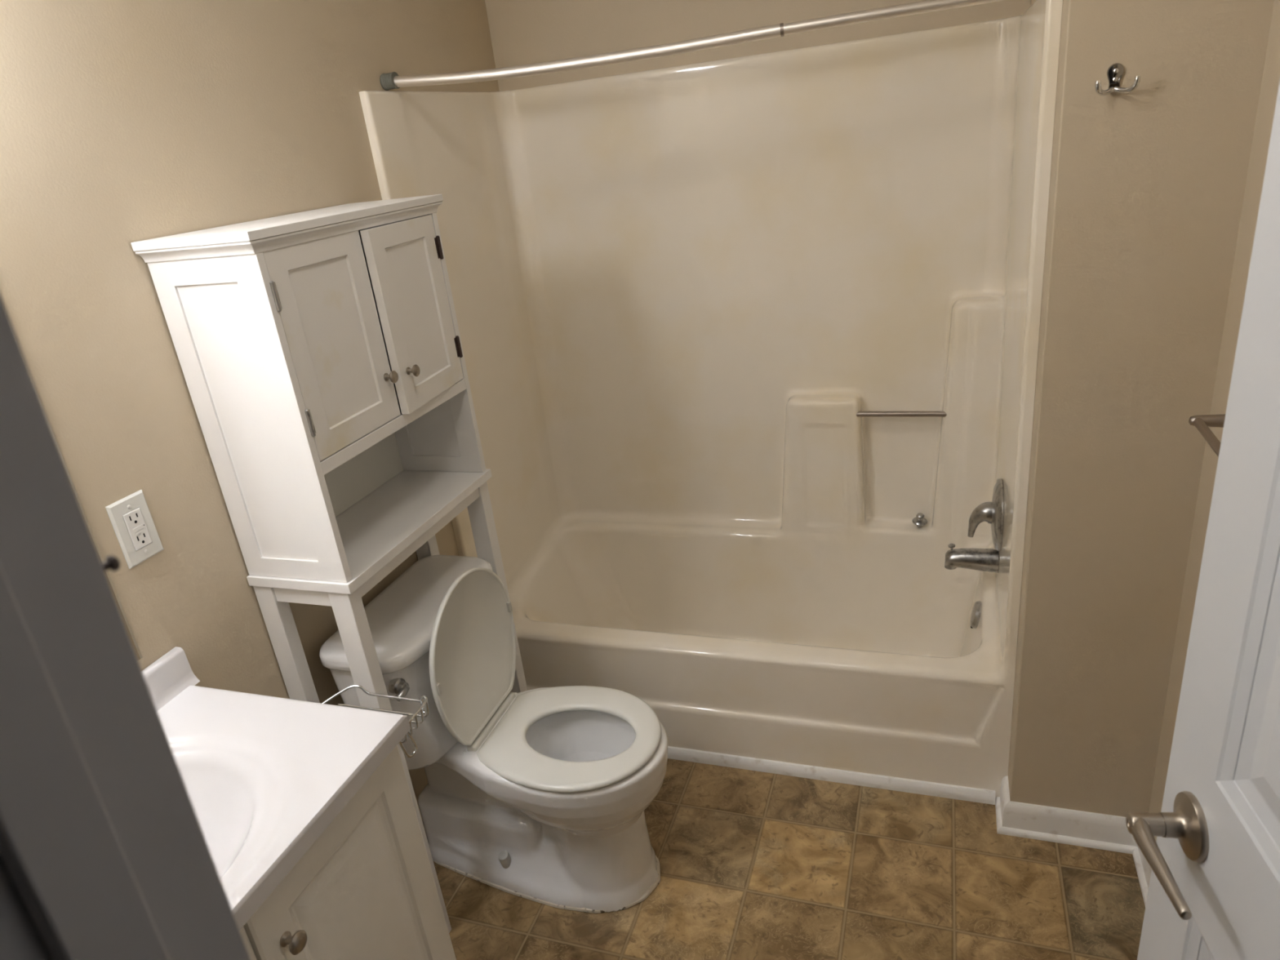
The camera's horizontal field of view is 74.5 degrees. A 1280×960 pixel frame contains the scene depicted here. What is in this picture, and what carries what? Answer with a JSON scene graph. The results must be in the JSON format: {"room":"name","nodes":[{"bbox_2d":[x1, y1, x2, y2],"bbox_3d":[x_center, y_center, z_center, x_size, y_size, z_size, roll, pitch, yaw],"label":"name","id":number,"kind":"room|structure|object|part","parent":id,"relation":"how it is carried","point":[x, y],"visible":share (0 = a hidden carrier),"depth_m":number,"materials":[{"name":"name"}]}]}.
{"room":"bathroom","nodes":[
{"label":"bathroom","id":0,"kind":"room"},
{"bbox_2d":[0,0,499,819],"bbox_3d":[-0.769,-0.156,1.774,0.100,2.420,2.515,2,24,19],"label":"wall","id":1,"kind":"structure","parent":0,"point":[122,122],"depth_m":1.46,"materials":[{"name":"beige paint"}]},
{"bbox_2d":[41,404,142,660],"bbox_3d":[-0.996,-0.004,0.985,0.005,0.930,0.620,2,24,19],"label":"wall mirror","id":2,"kind":"object","parent":1,"relation":"attached to","point":[139,655],"visible":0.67,"depth_m":1.37,"materials":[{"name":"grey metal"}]},
{"bbox_2d":[105,489,163,568],"bbox_3d":[-0.845,0.083,1.412,0.008,0.114,0.070,2,24,19],"label":"power outlet","id":3,"kind":"object","parent":1,"relation":"attached to","point":[131,518],"visible":1,"depth_m":1.41,"materials":[{"name":"white plastic"}]},
{"bbox_2d":[122,507,151,551],"bbox_3d":[-0.844,0.083,1.412,0.006,0.065,0.032,2,24,19],"label":"receptacle","id":4,"kind":"object","parent":3,"relation":"attached to","point":[136,522],"depth_m":1.41,"materials":[{"name":"white plastic"}]},
{"bbox_2d":[142,646,199,711],"bbox_3d":[-0.918,0.466,1.202,0.029,0.070,0.696,2,24,19],"label":"backsplash","id":5,"kind":"structure","parent":1,"relation":"attached to","point":[168,676],"depth_m":1.46,"materials":[{"name":"white stone"}]},
{"bbox_2d":[380,0,1002,90],"bbox_3d":[0.098,-0.958,1.836,1.462,0.050,0.041,-1,23,14],"label":"shower rod","id":6,"kind":"object","parent":1,"relation":"attached to","point":[390,81],"visible":1,"depth_m":1.84,"materials":[{"name":"silver metal"}]},
{"bbox_2d":[484,0,1031,91],"bbox_3d":[0.480,-0.609,2.509,1.741,2.420,0.100,2,24,19],"label":"wall","id":7,"kind":"structure","parent":0,"point":[522,32],"depth_m":2.32,"materials":[{"name":"beige paint"}]},
{"bbox_2d":[433,758,1145,959],"bbox_3d":[0.033,1.259,1.384,1.941,0.060,3.795,2,24,19],"label":"floor","id":8,"kind":"structure","parent":0,"point":[754,864],"depth_m":1.94,"materials":[{"name":"tile"}]},
{"bbox_2d":[130,194,527,933],"bbox_3d":[-0.535,0.222,1.896,0.273,1.581,0.584,2,24,19],"label":"cabinet","id":9,"kind":"object","parent":8,"relation":"on","point":[320,353],"visible":0.96,"depth_m":1.58,"materials":[{"name":"white wood"}]},
{"bbox_3d":[-0.687,-0.097,1.498,0.232,0.616,0.016,2,24,19],"label":"panel","id":10,"kind":"part","parent":9,"relation":"part of","materials":[{"name":"white wood"}]},
{"bbox_3d":[-0.687,0.623,1.837,0.044,0.922,0.033,2,24,19],"label":"leg","id":11,"kind":"part","parent":9,"relation":"part of","materials":[{"name":"white wood"}]},
{"bbox_3d":[-0.632,-0.488,1.607,0.246,0.036,0.584,2,24,19],"label":"crown","id":12,"kind":"part","parent":9,"relation":"part of","materials":[{"name":"white wood"}]},
{"bbox_3d":[-0.651,0.220,1.638,0.136,0.038,0.020,2,24,19],"label":"rail","id":13,"kind":"part","parent":9,"relation":"part of","materials":[{"name":"white wood"}]},
{"bbox_3d":[-0.556,-0.252,1.538,0.018,0.367,0.255,2,24,19],"label":"door","id":14,"kind":"part","parent":9,"relation":"part of","materials":[{"name":"white wood"}]},
{"bbox_3d":[-0.710,-0.205,1.765,0.006,0.616,0.516,2,24,19],"label":"panel","id":15,"kind":"part","parent":9,"relation":"part of","materials":[{"name":"white wood"}]},
{"bbox_3d":[-0.516,0.628,1.776,0.048,0.922,0.033,2,24,19],"label":"leg","id":16,"kind":"part","parent":9,"relation":"part of","materials":[{"name":"white wood"}]},
{"bbox_3d":[-0.492,-0.204,1.662,0.024,0.025,0.025,2,24,19],"label":"knob","id":17,"kind":"part","parent":9,"relation":"part of","materials":[{"name":"silver metal"}]},
{"bbox_3d":[-0.591,-0.124,1.758,0.226,0.024,0.516,2,24,19],"label":"rail","id":18,"kind":"part","parent":9,"relation":"part of","materials":[{"name":"white wood"}]},
{"bbox_3d":[-0.466,-0.351,1.758,0.018,0.363,0.255,0,23,16],"label":"door","id":19,"kind":"part","parent":9,"relation":"part of","materials":[{"name":"white wood"}]},
{"bbox_3d":[-0.459,-0.222,1.704,0.024,0.025,0.025,2,24,19],"label":"knob","id":20,"kind":"part","parent":9,"relation":"part of","materials":[{"name":"silver metal"}]},
{"bbox_3d":[-0.475,0.118,1.827,0.020,0.034,0.481,2,24,19],"label":"apron rail","id":21,"kind":"part","parent":9,"relation":"part of","materials":[{"name":"white wood"}]},
{"bbox_3d":[-0.519,-0.307,1.957,0.232,0.616,0.016,2,24,19],"label":"panel","id":22,"kind":"part","parent":9,"relation":"part of","materials":[{"name":"white wood"}]},
{"bbox_3d":[-0.524,0.420,2.282,0.044,0.922,0.036,2,24,19],"label":"leg","id":23,"kind":"part","parent":9,"relation":"part of","materials":[{"name":"white wood"}]},
{"bbox_3d":[-0.353,0.425,2.221,0.048,0.922,0.036,2,24,19],"label":"leg","id":24,"kind":"part","parent":9,"relation":"part of","materials":[{"name":"white wood"}]},
{"bbox_2d":[240,745,456,959],"bbox_3d":[-0.655,0.906,1.294,0.482,0.809,0.674,2,24,19],"label":"vanity cabinet","id":25,"kind":"object","parent":8,"relation":"on","point":[365,889],"visible":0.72,"depth_m":1.29,"materials":[{"name":"white wood"}]},
{"bbox_3d":[-0.524,0.930,1.057,0.018,0.685,0.318,2,24,19],"label":"door","id":26,"kind":"part","parent":25,"relation":"part of","materials":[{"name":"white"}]},
{"bbox_2d":[142,646,410,929],"bbox_3d":[-0.700,0.531,1.152,0.475,0.200,0.696,2,24,19],"label":"countertop","id":27,"kind":"structure","parent":25,"relation":"on","point":[264,777],"depth_m":1.29,"materials":[{"name":"white stone"}]},
{"bbox_3d":[-0.465,0.619,1.129,0.029,0.030,0.030,2,24,19],"label":"knob","id":28,"kind":"part","parent":25,"relation":"part of","materials":[{"name":"silver metal"}]},
{"bbox_2d":[321,684,429,757],"bbox_3d":[-0.477,0.425,1.452,0.232,0.104,0.090,2,24,19],"label":"toilet paper holder","id":29,"kind":"object","parent":25,"relation":"hanging from","point":[421,708],"visible":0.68,"depth_m":1.45,"materials":[{"name":"silver metal"}]},
{"bbox_2d":[319,555,667,913],"bbox_3d":[-0.278,0.585,1.971,0.709,0.808,0.468,2,24,19],"label":"toilet","id":30,"kind":"object","parent":8,"relation":"on","point":[542,795],"visible":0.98,"depth_m":1.93,"materials":[{"name":"white ceramic"}]},
{"bbox_3d":[-0.493,0.445,1.993,0.219,0.288,0.432,2,24,19],"label":"tank","id":31,"kind":"part","parent":30,"relation":"part of","materials":[{"name":"white ceramic"}]},
{"bbox_3d":[-0.499,0.434,1.744,0.044,0.034,0.055,2,24,19],"label":"flush lever","id":32,"kind":"part","parent":30,"relation":"part of","materials":[{"name":"silver metal"}]},
{"bbox_3d":[-0.510,0.294,1.930,0.243,0.040,0.457,2,24,19],"label":"tank lid","id":33,"kind":"part","parent":30,"relation":"part of","materials":[{"name":"white ceramic"}]},
{"bbox_3d":[-0.376,0.384,1.913,0.020,0.375,0.350,2,24,19],"label":"lid","id":34,"kind":"part","parent":30,"relation":"part of","materials":[{"name":"white plastic"}]},
{"bbox_3d":[-0.259,0.765,2.037,0.710,0.416,0.348,2,24,19],"label":"bowl","id":35,"kind":"part","parent":30,"relation":"part of","materials":[{"name":"white ceramic"}]},
{"bbox_3d":[-0.148,0.577,1.910,0.396,0.017,0.350,2,24,19],"label":"seat","id":36,"kind":"part","parent":30,"relation":"part of","materials":[{"name":"white plastic"}]},
{"bbox_2d":[359,0,1062,798],"bbox_3d":[0.251,-0.176,2.326,1.452,1.812,0.700,2,24,19],"label":"bathtub","id":37,"kind":"object","parent":8,"relation":"on","point":[727,327],"visible":0.96,"depth_m":2.43,"materials":[{"name":"beige plastic"}]},
{"bbox_2d":[505,511,1016,798],"bbox_3d":[0.321,0.460,2.569,1.452,0.444,0.664,2,24,19],"label":"tub","id":38,"kind":"object","parent":37,"relation":"in","point":[751,634],"depth_m":2.49,"materials":[{"name":"beige plastic"}]},
{"bbox_2d":[667,746,995,804],"bbox_3d":[0.238,0.784,2.354,1.396,0.031,0.016,2,24,19],"label":"trim","id":39,"kind":"structure","parent":37,"relation":"attached to","point":[896,784],"depth_m":2.25,"materials":[{"name":"white paint"}]},
{"bbox_2d":[911,512,927,527],"bbox_3d":[0.855,0.123,2.568,0.045,0.043,0.044,2,24,19],"label":"drain stopper","id":40,"kind":"object","parent":37,"relation":"on","point":[920,521],"visible":1,"depth_m":2.56,"materials":[{"name":"silver metal"}]},
{"bbox_3d":[0.853,0.110,2.560,0.024,0.014,0.024,2,24,19],"label":"knob","id":41,"kind":"part","parent":40,"relation":"part of","materials":[{"name":"silver metal"}]},
{"bbox_2d":[944,543,999,573],"bbox_3d":[0.889,0.209,2.257,0.133,0.076,0.062,2,24,19],"label":"tub spout","id":42,"kind":"object","parent":37,"relation":"attached to","point":[987,560],"visible":1,"depth_m":2.24,"materials":[{"name":"silver metal"}]},
{"bbox_3d":[0.839,0.182,2.264,0.018,0.020,0.018,2,24,19],"label":"diverter knob","id":43,"kind":"part","parent":42,"relation":"part of","materials":[{"name":"silver metal"}]},
{"bbox_2d":[967,478,1003,551],"bbox_3d":[0.901,0.089,2.198,0.078,0.189,0.189,2,24,19],"label":"shower valve","id":44,"kind":"object","parent":37,"relation":"attached to","point":[992,513],"visible":1,"depth_m":2.16,"materials":[{"name":"silver metal"}]},
{"bbox_3d":[0.895,0.105,2.207,0.063,0.100,0.057,2,24,19],"label":"lever","id":45,"kind":"part","parent":44,"relation":"part of","materials":[{"name":"silver metal"}]},
{"bbox_2d":[1008,0,1274,817],"bbox_3d":[1.072,-0.415,1.867,0.388,2.420,0.786,2,24,19],"label":"wall","id":46,"kind":"structure","parent":0,"point":[1148,183],"depth_m":1.57,"materials":[{"name":"beige paint"}]},
{"bbox_2d":[995,775,1009,832],"bbox_3d":[0.891,0.796,2.068,0.026,0.083,0.117,2,24,19],"label":"baseboard","id":47,"kind":"structure","parent":46,"relation":"attached to","point":[1001,802],"depth_m":2.07,"materials":[{"name":"white paint"}]},
{"bbox_2d":[997,800,1137,853],"bbox_3d":[1.013,0.817,1.981,0.314,0.083,0.026,2,24,19],"label":"baseboard","id":48,"kind":"structure","parent":46,"relation":"attached to","point":[1033,821],"depth_m":1.98,"materials":[{"name":"white paint"}]},
{"bbox_2d":[1094,62,1141,96],"bbox_3d":[0.784,-0.660,1.384,0.066,0.048,0.037,2,24,19],"label":"coat hook","id":49,"kind":"object","parent":46,"relation":"attached to","point":[1115,72],"visible":1,"depth_m":1.39,"materials":[{"name":"grey metal"}]},
{"bbox_3d":[0.789,-0.668,1.397,0.025,0.042,0.004,2,24,19],"label":"mounting plate","id":50,"kind":"part","parent":49,"relation":"part of","materials":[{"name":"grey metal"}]},
{"bbox_2d":[1148,0,1279,840],"bbox_3d":[0.826,0.065,0.777,0.100,2.420,1.629,2,24,19],"label":"wall","id":51,"kind":"structure","parent":0,"point":[1271,73],"depth_m":1.48,"materials":[{"name":"beige paint"}]},
{"bbox_2d":[1132,846,1151,906],"bbox_3d":[0.914,1.113,1.293,0.026,0.083,1.509,2,24,19],"label":"baseboard","id":52,"kind":"structure","parent":51,"relation":"attached to","point":[1144,869],"depth_m":1.87,"materials":[{"name":"white paint"}]},
{"bbox_2d":[1188,413,1225,457],"bbox_3d":[0.859,0.020,1.133,0.077,0.048,0.644,2,24,19],"label":"towel rail","id":53,"kind":"object","parent":51,"relation":"attached to","point":[1202,423],"visible":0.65,"depth_m":1.38,"materials":[{"name":"silver metal"}]},
{"bbox_3d":[-0.280,0.339,0.433,1.741,2.420,0.120,2,24,19],"label":"wall","id":54,"kind":"structure","parent":0,"visible":0},
{"bbox_2d":[101,555,119,571],"bbox_3d":[-0.217,0.035,0.344,0.007,0.007,0.007,8,27,32],"label":"screw","id":55,"kind":"object","parent":54,"relation":"attached to","point":[112,562],"visible":1,"depth_m":0.34,"materials":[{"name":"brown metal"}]},
{"bbox_2d":[0,294,250,959],"bbox_3d":[0.099,0.514,0.374,0.777,2.060,0.120,2,24,19],"label":"door frame","id":56,"kind":"structure","parent":54,"relation":"attached to","point":[105,854],"depth_m":0.33,"materials":[{"name":"grey paint"}]},
{"bbox_2d":[1125,81,1279,959],"bbox_3d":[0.502,0.381,0.600,0.096,2.020,0.655,-2,23,11],"label":"door","id":57,"kind":"structure","parent":54,"relation":"in","point":[1214,860],"depth_m":0.77,"materials":[{"name":"white paint"}]},
{"bbox_3d":[0.513,0.376,0.825,0.031,0.023,0.123,-2,23,12],"label":"lever","id":58,"kind":"part","parent":57,"relation":"part of","materials":[{"name":"silver metal"}]}
]}

